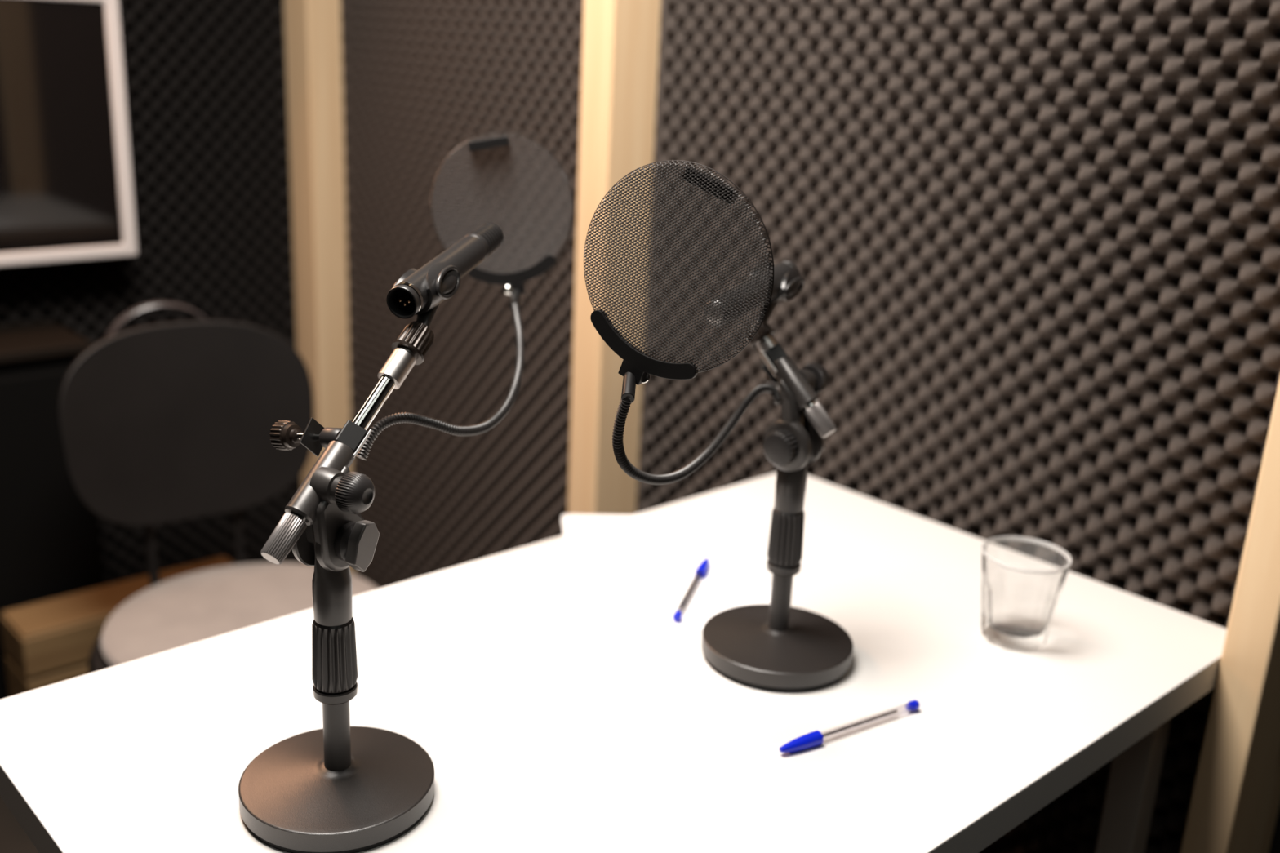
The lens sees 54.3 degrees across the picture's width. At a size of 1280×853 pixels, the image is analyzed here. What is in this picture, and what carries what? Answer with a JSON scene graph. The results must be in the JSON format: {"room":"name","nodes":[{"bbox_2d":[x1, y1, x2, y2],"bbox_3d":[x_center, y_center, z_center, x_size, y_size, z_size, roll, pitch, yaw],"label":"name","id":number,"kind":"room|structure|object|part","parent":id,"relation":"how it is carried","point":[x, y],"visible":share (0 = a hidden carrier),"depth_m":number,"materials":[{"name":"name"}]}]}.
{"room":"studio","nodes":[
{"label":"studio","id":0,"kind":"room"},
{"bbox_2d":[0,796,39,852],"bbox_3d":[-0.376,1.198,0.572,2.962,0.100,4.100,-13,24,-41],"label":"floor","id":1,"kind":"structure","parent":0,"point":[13,839],"depth_m":2.01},
{"bbox_2d":[0,320,105,699],"bbox_3d":[-1.266,0.272,1.934,0.820,0.756,0.210,-13,24,-41],"label":"base cabinet","id":2,"kind":"object","parent":1,"relation":"on","point":[51,548],"visible":0.45,"depth_m":2.03,"materials":[{"name":"black wood"}]},
{"bbox_2d":[0,555,235,697],"bbox_3d":[-0.861,0.441,2.147,0.382,0.342,0.115,-13,24,-41],"label":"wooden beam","id":3,"kind":"structure","parent":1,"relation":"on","point":[40,638],"depth_m":2.00,"materials":[{"name":"brown wood"}]},
{"bbox_3d":[-0.854,0.284,2.097,0.376,0.012,0.109,-13,24,-41],"label":"lid","id":4,"kind":"part","parent":3,"relation":"part of","materials":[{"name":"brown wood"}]},
{"bbox_2d":[0,0,301,585],"bbox_3d":[-1.145,-0.424,2.000,1.244,2.048,0.053,-13,24,-41],"label":"panel","id":5,"kind":"object","parent":1,"relation":"on","point":[206,80],"visible":0.37,"depth_m":2.30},
{"bbox_2d":[0,0,137,266],"bbox_3d":[-1.174,-0.447,1.863,0.779,0.433,0.102,-13,24,-41],"label":"window","id":6,"kind":"structure","parent":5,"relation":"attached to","point":[66,188],"depth_m":2.02,"materials":[{"name":"white"}]},
{"bbox_2d":[57,320,378,673],"bbox_3d":[-0.575,0.303,1.823,0.436,0.832,0.487,-10,22,-35],"label":"chair","id":7,"kind":"object","parent":1,"relation":"on","point":[166,423],"visible":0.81,"depth_m":1.88,"materials":[{"name":"grey fabric"}]},
{"bbox_2d":[104,301,208,338],"bbox_3d":[-0.737,-0.106,1.931,0.196,0.174,0.068,-8,21,-32],"label":"handle","id":8,"kind":"object","parent":7,"relation":"attached to","point":[124,317],"visible":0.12,"depth_m":1.89,"materials":[{"name":"grey metal"}]},
{"bbox_3d":[-0.686,-0.004,1.903,0.375,0.306,0.067,-10,22,-35],"label":"backrest","id":9,"kind":"part","parent":7,"relation":"part of","materials":[{"name":"black fabric"}]},
{"bbox_2d":[283,0,355,575],"bbox_3d":[-0.606,-0.721,2.359,0.114,2.446,0.128,-13,24,-41],"label":"wooden post","id":10,"kind":"object","parent":1,"relation":"on","point":[312,28],"visible":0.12,"depth_m":2.39,"materials":[{"name":"brown wood"}]},
{"bbox_2d":[340,0,583,588],"bbox_3d":[-0.283,-0.419,2.117,0.053,2.048,0.792,-13,24,-41],"label":"panel","id":11,"kind":"object","parent":1,"relation":"on","point":[422,79],"visible":0.56,"depth_m":2.18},
{"bbox_2d":[0,472,1226,852],"bbox_3d":[0.013,0.569,1.223,0.999,0.740,0.599,-13,24,-41],"label":"table","id":12,"kind":"object","parent":1,"relation":"on","point":[540,734],"visible":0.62,"depth_m":1.04,"materials":[{"name":"white laminate"}]},
{"bbox_2d":[238,262,460,852],"bbox_3d":[-0.187,0.085,0.874,0.206,0.374,0.146,-13,24,-41],"label":"microphone stand","id":13,"kind":"object","parent":12,"relation":"on","point":[338,787],"visible":0.95,"depth_m":0.86,"materials":[{"name":"black metal"}]},
{"bbox_2d":[334,521,355,561],"bbox_3d":[-0.192,0.077,0.835,0.013,0.027,0.027,12,20,26],"label":"washer","id":14,"kind":"object","parent":13,"relation":"in","point":[344,531],"depth_m":0.82,"materials":[{"name":"black plastic"}]},
{"bbox_3d":[-0.183,0.044,0.810,0.017,0.027,0.027,12,20,26],"label":"locking knob","id":15,"kind":"part","parent":13,"relation":"part of","materials":[{"name":"black plastic"}]},
{"bbox_2d":[269,131,574,460],"bbox_3d":[-0.161,-0.121,1.014,0.143,0.202,0.435,5,18,6],"label":"filter","id":16,"kind":"object","parent":13,"relation":"attached to","point":[285,435],"visible":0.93,"depth_m":1.20,"materials":[{"name":"black fabric"}]},
{"bbox_3d":[-0.246,0.007,0.873,0.020,0.022,0.021,13,20,28],"label":"clamp knob","id":17,"kind":"part","parent":16,"relation":"part of","materials":[{"name":"grey plastic"}]},
{"bbox_3d":[-0.227,0.007,0.861,0.043,0.012,0.005,13,20,28],"label":"threaded rod","id":18,"kind":"part","parent":16,"relation":"part of","materials":[{"name":"silver metal"}]},
{"bbox_3d":[-0.224,0.007,0.859,0.006,0.028,0.028,9,19,20],"label":"diamond plate","id":19,"kind":"part","parent":16,"relation":"part of","materials":[{"name":"black metal"}]},
{"bbox_3d":[-0.189,0.013,0.844,0.009,0.022,0.024,12,20,26],"label":"clamp plate","id":20,"kind":"part","parent":16,"relation":"part of","materials":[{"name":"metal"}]},
{"bbox_2d":[386,222,503,318],"bbox_3d":[-0.143,-0.120,0.941,0.024,0.048,0.163,8,18,15],"label":"microphone","id":21,"kind":"object","parent":13,"relation":"attached to","point":[408,297],"visible":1,"depth_m":0.93,"materials":[{"name":"black metal"}]},
{"bbox_2d":[388,288,415,316],"bbox_3d":[-0.165,-0.088,0.878,0.023,0.024,0.016,8,18,15],"label":"socket","id":22,"kind":"object","parent":21,"relation":"attached to","point":[402,302],"depth_m":0.88,"materials":[{"name":"black"}]},
{"bbox_2d":[561,514,771,631],"bbox_3d":[0.026,0.148,1.322,0.206,0.002,0.292,1,18,-7],"label":"paper sheet","id":23,"kind":"object","parent":12,"relation":"on","point":[626,572],"visible":0.94,"depth_m":1.31,"materials":[{"name":"white paper"}]},
{"bbox_2d":[672,557,709,622],"bbox_3d":[0.053,0.163,1.263,0.012,0.012,0.149,7,18,13],"label":"ballpoint pen","id":24,"kind":"object","parent":23,"relation":"on","point":[700,571],"visible":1,"depth_m":1.26,"materials":[{"name":"clear plastic"}]},
{"bbox_2d":[701,261,853,692],"bbox_3d":[0.132,0.041,1.092,0.137,0.353,0.140,-13,24,-41],"label":"microphone stand","id":25,"kind":"object","parent":12,"relation":"on","point":[777,646],"visible":0.93,"depth_m":1.09,"materials":[{"name":"black metal"}]},
{"bbox_2d":[583,160,790,484],"bbox_3d":[0.048,-0.097,0.976,0.136,0.242,0.318,6,18,10],"label":"filter","id":26,"kind":"object","parent":25,"relation":"attached to","point":[637,366],"visible":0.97,"depth_m":0.84,"materials":[{"name":"black fabric"}]},
{"bbox_3d":[0.111,-0.054,1.075,0.024,0.023,0.010,17,22,37],"label":"clamp plate","id":27,"kind":"part","parent":26,"relation":"part of","materials":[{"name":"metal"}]},
{"bbox_3d":[0.121,-0.051,1.108,0.025,0.025,0.014,-3,19,-19],"label":"diamond plate","id":28,"kind":"part","parent":26,"relation":"part of","materials":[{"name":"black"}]},
{"bbox_3d":[0.124,-0.044,1.134,0.021,0.023,0.022,5,18,7],"label":"clamp knob","id":29,"kind":"part","parent":26,"relation":"part of","materials":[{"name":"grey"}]},
{"bbox_2d":[703,260,799,326],"bbox_3d":[0.094,-0.112,1.035,0.025,0.029,0.166,11,19,24],"label":"microphone","id":30,"kind":"object","parent":25,"relation":"attached to","point":[781,268],"visible":0.45,"depth_m":1.02,"materials":[{"name":"black metal"}]},
{"bbox_2d":[705,304,724,323],"bbox_3d":[0.058,-0.087,0.965,0.016,0.015,0.002,11,19,24],"label":"socket","id":31,"kind":"object","parent":30,"relation":"attached to","point":[708,304],"depth_m":0.96,"materials":[{"name":"metal"}]},
{"bbox_3d":[0.120,0.018,1.066,0.031,0.031,0.014,17,22,37],"label":"pivot knob","id":32,"kind":"part","parent":25,"relation":"part of","materials":[{"name":"black plastic"}]},
{"bbox_3d":[0.153,-0.043,1.093,0.027,0.027,0.017,17,22,37],"label":"locking knob","id":33,"kind":"part","parent":25,"relation":"part of","materials":[{"name":"black plastic"}]},
{"bbox_2d":[779,699,919,754],"bbox_3d":[0.173,0.246,1.023,0.149,0.012,0.012,-9,21,-32],"label":"ballpoint pen","id":34,"kind":"object","parent":12,"relation":"on","point":[813,739],"visible":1,"depth_m":1.00,"materials":[{"name":"clear plastic"}]},
{"bbox_2d":[981,536,1071,651],"bbox_3d":[0.362,0.161,1.190,0.082,0.089,0.082,-13,24,-41],"label":"drinking glass","id":35,"kind":"object","parent":12,"relation":"on","point":[986,589],"visible":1,"depth_m":1.19,"materials":[{"name":"glass"}]},
{"bbox_3d":[0.487,0.577,1.327,0.036,0.706,0.036,-13,24,-41],"label":"leg","id":36,"kind":"part","parent":12,"relation":"part of","materials":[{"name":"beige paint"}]},
{"bbox_2d":[567,0,661,515],"bbox_3d":[-0.012,-0.493,1.734,0.129,2.446,0.064,-13,24,-41],"label":"wooden post","id":37,"kind":"object","parent":1,"relation":"on","point":[621,37],"visible":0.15,"depth_m":1.75,"materials":[{"name":"brown wood"}]},
{"bbox_2d":[635,0,1279,852],"bbox_3d":[0.333,-0.186,1.480,0.053,2.048,0.906,-13,24,-41],"label":"panel","id":38,"kind":"object","parent":1,"relation":"on","point":[1034,245],"visible":0.49,"depth_m":1.38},
{"bbox_2d":[1180,378,1279,852],"bbox_3d":[0.635,-0.248,1.064,0.131,2.446,0.043,-13,24,-41],"label":"wooden post","id":39,"kind":"object","parent":1,"relation":"on","point":[1235,803],"visible":1,"depth_m":1.18,"materials":[{"name":"brown wood"}]},
{"bbox_2d":[1268,806,1279,852],"bbox_3d":[0.740,-0.261,1.120,0.100,2.450,3.900,-13,24,-41],"label":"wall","id":40,"kind":"structure","parent":0,"point":[1275,842],"depth_m":1.31,"materials":[{"name":"black"}]}
]}

